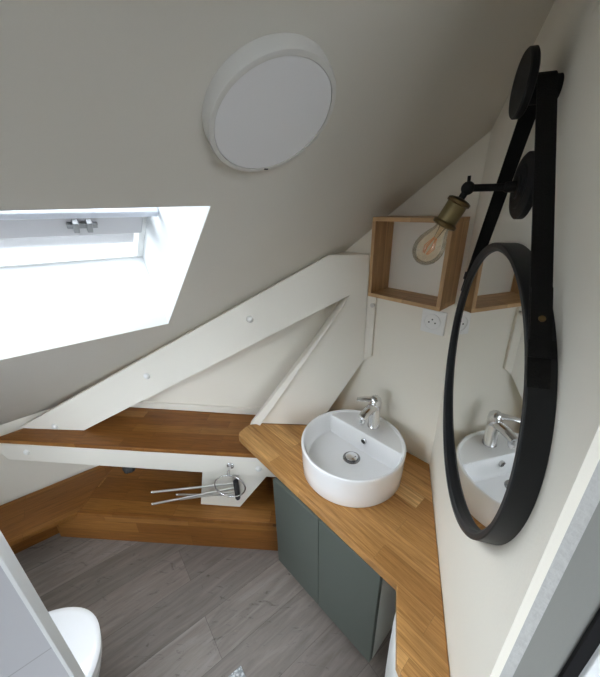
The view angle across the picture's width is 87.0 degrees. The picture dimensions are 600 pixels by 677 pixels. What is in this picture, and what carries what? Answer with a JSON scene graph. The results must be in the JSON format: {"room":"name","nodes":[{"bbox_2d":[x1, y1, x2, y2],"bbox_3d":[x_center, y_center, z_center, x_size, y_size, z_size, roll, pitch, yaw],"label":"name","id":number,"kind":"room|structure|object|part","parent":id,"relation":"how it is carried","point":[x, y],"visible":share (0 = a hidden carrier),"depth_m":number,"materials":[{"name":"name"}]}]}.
{"room":"attic bathroom","nodes":[
{"label":"attic bathroom","id":0,"kind":"room"},
{"bbox_2d":[0,566,69,676],"bbox_3d":[-0.860,0.882,0.400,0.997,1.420,0.045,-19,29,-35],"label":"wall partition","id":1,"kind":"structure","parent":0,"point":[25,651],"depth_m":0.56,"materials":[{"name":"paint"}]},
{"bbox_2d":[0,531,85,676],"bbox_3d":[-0.475,0.747,0.687,0.006,1.424,0.048,-18,29,-34],"label":"trim","id":2,"kind":"structure","parent":1,"relation":"attached to","point":[9,563],"depth_m":0.57,"materials":[{"name":"paint"}]},
{"bbox_2d":[0,409,98,505],"bbox_3d":[-2.039,0.615,1.425,2.271,1.150,0.285,-17,28,-32],"label":"wall","id":3,"kind":"structure","parent":0,"point":[18,478],"depth_m":1.74,"materials":[{"name":"beige paint"}]},
{"bbox_2d":[0,435,275,476],"bbox_3d":[-0.753,0.591,1.572,1.668,0.117,0.073,1,23,6],"label":"tie beam","id":4,"kind":"structure","parent":3,"relation":"attached to","point":[73,455],"depth_m":1.55,"materials":[{"name":"paint"}]},
{"bbox_2d":[122,467,135,473],"bbox_3d":[-0.890,0.672,1.643,0.059,0.057,0.055,-1,23,0],"label":"valve","id":5,"kind":"object","parent":4,"relation":"attached to","point":[126,470],"visible":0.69,"depth_m":1.62,"materials":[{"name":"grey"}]},
{"bbox_2d":[0,407,303,457],"bbox_3d":[-0.685,0.473,1.665,1.732,0.022,0.327,1,23,6],"label":"oak shelf","id":6,"kind":"object","parent":4,"relation":"on","point":[132,428],"visible":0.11,"depth_m":1.61,"materials":[{"name":"brown wood"}]},
{"bbox_2d":[20,251,368,429],"bbox_3d":[-0.609,0.063,1.470,1.778,0.881,0.117,1,23,4],"label":"roof truss","id":7,"kind":"object","parent":6,"relation":"on","point":[312,385],"visible":0.98,"depth_m":1.39,"materials":[{"name":"paint"}]},
{"bbox_2d":[150,474,240,505],"bbox_3d":[-0.510,0.747,1.554,0.425,0.135,0.077,-4,23,-6],"label":"towel rack","id":8,"kind":"object","parent":4,"relation":"attached to","point":[236,483],"visible":0.89,"depth_m":1.53,"materials":[{"name":"silver metal"}]},
{"bbox_3d":[-0.513,0.723,1.531,0.406,0.034,0.010,-2,23,-3],"label":"arm","id":9,"kind":"part","parent":8,"relation":"part of","materials":[{"name":"silver metal"}]},
{"bbox_3d":[-0.507,0.760,1.528,0.400,0.044,0.011,-4,24,-7],"label":"arm","id":10,"kind":"part","parent":8,"relation":"part of","materials":[{"name":"silver metal"}]},
{"bbox_3d":[-0.464,0.780,1.577,0.311,0.022,0.010,0,23,3],"label":"arm","id":11,"kind":"part","parent":8,"relation":"part of","materials":[{"name":"silver metal"}]},
{"bbox_3d":[-0.450,0.770,1.552,0.281,0.032,0.010,-3,23,-4],"label":"arm","id":12,"kind":"part","parent":8,"relation":"part of","materials":[{"name":"silver metal"}]},
{"bbox_3d":[-0.317,0.726,1.577,0.034,0.123,0.006,1,23,6],"label":"wall plate","id":13,"kind":"part","parent":8,"relation":"part of","materials":[{"name":"silver metal"}]},
{"bbox_3d":[-0.310,0.741,1.551,0.026,0.110,0.026,-1,23,0],"label":"hinge post","id":14,"kind":"part","parent":8,"relation":"part of","materials":[{"name":"grey rubber"}]},
{"bbox_2d":[214,463,245,496],"bbox_3d":[-0.332,0.680,1.514,0.155,0.176,0.049,1,23,6],"label":"towel ring","id":15,"kind":"object","parent":4,"relation":"hanging from","point":[230,466],"visible":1,"depth_m":1.50,"materials":[{"name":"silver metal"}]},
{"bbox_2d":[15,533,391,676],"bbox_3d":[-0.516,1.481,0.850,4.100,0.050,3.600,-1,23,0],"label":"floor","id":16,"kind":"structure","parent":0,"point":[160,609],"depth_m":1.41,"materials":[{"name":"grey wood"}]},
{"bbox_2d":[48,607,101,676],"bbox_3d":[-0.874,1.038,0.849,0.610,0.780,0.370,-17,28,-32],"label":"toilet","id":17,"kind":"object","parent":16,"relation":"on","point":[79,627],"visible":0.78,"depth_m":0.98,"materials":[{"name":"white ceramic"}]},
{"bbox_3d":[-0.807,1.003,0.886,0.436,0.019,0.362,-17,28,-32],"label":"seat","id":18,"kind":"part","parent":17,"relation":"part of","materials":[{"name":"white plastic"}]},
{"bbox_3d":[-0.809,1.196,0.964,0.440,0.395,0.354,-17,28,-32],"label":"bowl","id":19,"kind":"part","parent":17,"relation":"part of","materials":[{"name":"white ceramic"}]},
{"bbox_2d":[0,465,277,553],"bbox_3d":[-0.954,0.966,1.739,2.064,0.210,0.717,-6,24,-11],"label":"wooden shelf","id":20,"kind":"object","parent":16,"relation":"on","point":[98,502],"depth_m":1.67,"materials":[{"name":"brown wood"}]},
{"bbox_2d":[201,472,265,506],"bbox_3d":[-0.335,0.755,1.623,0.377,0.242,0.050,1,23,6],"label":"brace foot","id":21,"kind":"object","parent":20,"relation":"on","point":[251,482],"visible":0.5,"depth_m":1.60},
{"bbox_2d":[228,666,244,676],"bbox_3d":[-0.227,1.380,0.998,0.300,0.006,0.420,-17,28,-33],"label":"floor mat","id":22,"kind":"object","parent":16,"relation":"on","point":[238,672],"visible":1,"depth_m":1.21,"materials":[{"name":"grey fabric"}]},
{"bbox_2d":[385,613,397,676],"bbox_3d":[0.309,1.065,0.949,0.110,0.600,0.230,6,24,17],"label":"bin","id":23,"kind":"object","parent":16,"relation":"on","point":[390,671],"visible":0.19,"depth_m":0.86,"materials":[{"name":"white plastic"}]},
{"bbox_3d":[0.304,0.826,0.846,0.110,0.079,0.228,5,24,15],"label":"lid","id":24,"kind":"part","parent":23,"relation":"part of","materials":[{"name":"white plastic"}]},
{"bbox_2d":[143,308,324,407],"bbox_3d":[-0.625,0.273,1.780,1.527,1.438,0.080,2,23,7],"label":"wall","id":25,"kind":"structure","parent":0,"point":[248,377],"depth_m":1.65,"materials":[{"name":"beige paint"}]},
{"bbox_2d":[131,401,260,414],"bbox_3d":[-0.505,0.392,1.764,1.217,0.041,0.012,2,23,7],"label":"baseboard","id":26,"kind":"structure","parent":25,"relation":"attached to","point":[143,404],"depth_m":1.77,"materials":[{"name":"paint"}]},
{"bbox_2d":[0,0,554,424],"bbox_3d":[-0.230,-0.295,0.533,6.400,3.029,4.050,-19,29,-35],"label":"ceiling","id":27,"kind":"structure","parent":0,"point":[101,101],"depth_m":0.50,"materials":[{"name":"paint"}]},
{"bbox_2d":[0,206,209,358],"bbox_3d":[-0.955,-0.142,0.550,1.463,0.731,0.809,-19,29,-35],"label":"window","id":28,"kind":"structure","parent":27,"relation":"attached to","point":[68,276],"depth_m":1.03,"materials":[{"name":"glass"}]},
{"bbox_3d":[-1.003,-0.260,0.578,1.361,0.400,0.530,-19,29,-36],"label":"pane","id":29,"kind":"part","parent":28,"relation":"part of","materials":[{"name":"clear glass"}]},
{"bbox_3d":[-1.008,-0.266,0.565,1.424,0.455,0.589,-19,29,-35],"label":"frame","id":30,"kind":"part","parent":28,"relation":"part of","materials":[{"name":"white plastic"}]},
{"bbox_3d":[-0.948,-0.196,0.508,1.399,0.058,0.031,-20,30,-37],"label":"blind rail","id":31,"kind":"part","parent":28,"relation":"part of","materials":[{"name":"white metal"}]},
{"bbox_2d":[202,32,335,171],"bbox_3d":[-0.044,-0.338,0.479,0.198,0.140,0.192,-1,23,0],"label":"ceiling lamp","id":32,"kind":"object","parent":27,"relation":"attached to","point":[273,97],"visible":1,"depth_m":0.44,"materials":[{"name":"grey plastic"}]},
{"bbox_2d":[214,56,330,167],"bbox_3d":[-0.039,-0.329,0.478,0.175,0.114,0.167,-1,23,0],"label":"diffuser","id":33,"kind":"object","parent":32,"relation":"attached to","point":[268,110],"depth_m":0.45,"materials":[{"name":"white plastic"}]},
{"bbox_2d":[325,131,490,463],"bbox_3d":[0.356,0.178,1.388,0.080,1.880,0.591,-22,31,-39],"label":"wall","id":34,"kind":"structure","parent":0,"point":[406,369],"depth_m":1.17,"materials":[{"name":"beige paint"}]},
{"bbox_2d":[239,424,449,676],"bbox_3d":[0.233,0.566,1.203,0.597,0.030,1.112,-14,27,-28],"label":"countertop","id":35,"kind":"structure","parent":34,"relation":"attached to","point":[396,536],"depth_m":1.01,"materials":[{"name":"brown wood"}]},
{"bbox_2d":[273,477,395,662],"bbox_3d":[0.147,0.834,1.270,0.215,0.511,0.502,-22,31,-39],"label":"vanity cabinet","id":36,"kind":"object","parent":35,"relation":"attached to","point":[352,594],"visible":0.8,"depth_m":1.15,"materials":[{"name":"grey wood"}]},
{"bbox_3d":[-0.011,0.830,1.293,0.018,0.505,0.250,-22,31,-39],"label":"door","id":37,"kind":"part","parent":36,"relation":"part of","materials":[{"name":"green paint"}]},
{"bbox_3d":[0.164,0.898,1.125,0.018,0.505,0.250,-22,31,-39],"label":"door","id":38,"kind":"part","parent":36,"relation":"part of","materials":[{"name":"green paint"}]},
{"bbox_2d":[301,409,405,507],"bbox_3d":[0.206,0.455,1.256,0.400,0.132,0.400,-14,26,-27],"label":"basin","id":39,"kind":"object","parent":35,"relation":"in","point":[348,463],"visible":0.95,"depth_m":1.23,"materials":[{"name":"white ceramic"}]},
{"bbox_2d":[357,395,381,429],"bbox_3d":[0.278,0.306,1.264,0.103,0.144,0.097,-1,23,0],"label":"mixer tap","id":40,"kind":"object","parent":39,"relation":"on","point":[371,411],"visible":1,"depth_m":1.25,"materials":[{"name":"silver metal"}]},
{"bbox_3d":[0.264,0.243,1.269,0.070,0.021,0.032,3,24,9],"label":"lever","id":41,"kind":"part","parent":40,"relation":"part of","materials":[{"name":"silver metal"}]},
{"bbox_3d":[0.270,0.289,1.247,0.092,0.047,0.043,-22,31,-40],"label":"spout","id":42,"kind":"part","parent":40,"relation":"part of","materials":[{"name":"silver metal"}]},
{"bbox_2d":[364,284,376,359],"bbox_3d":[0.282,-0.099,1.262,0.024,0.429,0.041,-22,31,-39],"label":"strip","id":43,"kind":"object","parent":34,"relation":"attached to","point":[372,301],"visible":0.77,"depth_m":1.28,"materials":[{"name":"paint"}]},
{"bbox_2d":[368,216,469,310],"bbox_3d":[0.368,-0.253,1.022,0.112,0.262,0.260,-22,31,-39],"label":"box shelf","id":44,"kind":"object","parent":34,"relation":"attached to","point":[382,226],"visible":0.88,"depth_m":1.01,"materials":[{"name":"brown wood"}]},
{"bbox_2d":[420,308,447,335],"bbox_3d":[0.459,-0.057,1.089,0.012,0.084,0.084,-22,31,-39],"label":"outlet","id":45,"kind":"object","parent":34,"relation":"attached to","point":[432,321],"visible":0.99,"depth_m":1.08,"materials":[{"name":"white plastic"}]},
{"bbox_2d":[429,0,599,676],"bbox_3d":[0.435,0.016,0.659,0.072,2.750,0.767,6,24,16],"label":"wall","id":46,"kind":"structure","parent":0,"point":[481,582],"depth_m":0.43,"materials":[{"name":"beige paint"}]},
{"bbox_2d":[412,151,533,264],"bbox_3d":[0.308,-0.231,0.584,0.177,0.192,0.106,6,24,16],"label":"wall lamp","id":47,"kind":"object","parent":46,"relation":"attached to","point":[520,189],"visible":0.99,"depth_m":0.56,"materials":[{"name":"black metal"}]},
{"bbox_3d":[0.257,-0.188,0.624,0.063,0.085,0.059,-1,23,0],"label":"bulb","id":48,"kind":"part","parent":47,"relation":"part of","materials":[{"name":"clear glass"}]},
{"bbox_3d":[0.333,-0.267,0.560,0.065,0.012,0.012,6,24,16],"label":"arm","id":49,"kind":"part","parent":47,"relation":"part of","materials":[{"name":"black metal"}]},
{"bbox_3d":[0.374,-0.263,0.548,0.037,0.106,0.106,6,24,16],"label":"wall plate","id":50,"kind":"part","parent":47,"relation":"part of","materials":[{"name":"black metal"}]},
{"bbox_2d":[509,45,563,119],"bbox_3d":[0.358,-0.384,0.474,0.051,0.088,0.088,6,24,16],"label":"peg","id":51,"kind":"object","parent":46,"relation":"attached to","point":[523,92],"visible":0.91,"depth_m":0.46,"materials":[{"name":"black metal"}]},
{"bbox_2d":[443,70,557,544],"bbox_3d":[0.370,-0.014,0.620,0.036,0.818,0.575,6,24,16],"label":"round mirror","id":52,"kind":"object","parent":51,"relation":"hanging from","point":[501,375],"visible":0.98,"depth_m":0.50,"materials":[{"name":"black mirror"}]},
{"bbox_3d":[0.376,0.098,0.667,0.020,0.545,0.545,6,24,16],"label":"glass","id":53,"kind":"part","parent":52,"relation":"part of","materials":[{"name":"white mirror"}]},
{"bbox_3d":[0.374,0.098,0.667,0.033,0.575,0.575,6,24,16],"label":"frame","id":54,"kind":"part","parent":52,"relation":"part of","materials":[{"name":"black metal"}]},
{"bbox_3d":[0.363,-0.372,0.473,0.039,0.036,0.036,6,24,16],"label":"stem","id":55,"kind":"part","parent":51,"relation":"part of","materials":[{"name":"black metal"}]},
{"bbox_2d":[482,397,599,676],"bbox_3d":[0.291,0.181,0.347,0.012,2.700,0.017,-1,23,0],"label":"trim","id":56,"kind":"structure","parent":46,"relation":"attached to","point":[586,459],"depth_m":0.36,"materials":[{"name":"beige paint"}]},
{"bbox_2d":[499,460,599,676],"bbox_3d":[0.304,0.185,0.338,0.016,2.700,0.002,6,24,16],"label":"trim","id":57,"kind":"structure","parent":46,"relation":"attached to","point":[590,499],"depth_m":0.38,"materials":[{"name":"paint"}]},
{"bbox_2d":[513,501,599,676],"bbox_3d":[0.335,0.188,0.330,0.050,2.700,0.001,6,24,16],"label":"door","id":58,"kind":"structure","parent":46,"relation":"attached to","point":[575,601],"depth_m":0.40,"materials":[{"name":"grey paint"}]},
{"bbox_2d":[558,608,599,676],"bbox_3d":[0.365,0.192,0.319,0.016,2.700,0.006,6,24,16],"label":"trim","id":59,"kind":"structure","parent":46,"relation":"attached to","point":[589,642],"depth_m":0.41,"materials":[{"name":"black metal"}]},
{"bbox_2d":[578,645,599,676],"bbox_3d":[0.383,0.195,0.311,0.025,2.700,0.012,6,24,16],"label":"trim","id":60,"kind":"structure","parent":46,"relation":"attached to","point":[592,668],"depth_m":0.41,"materials":[{"name":"paint"}]}
]}

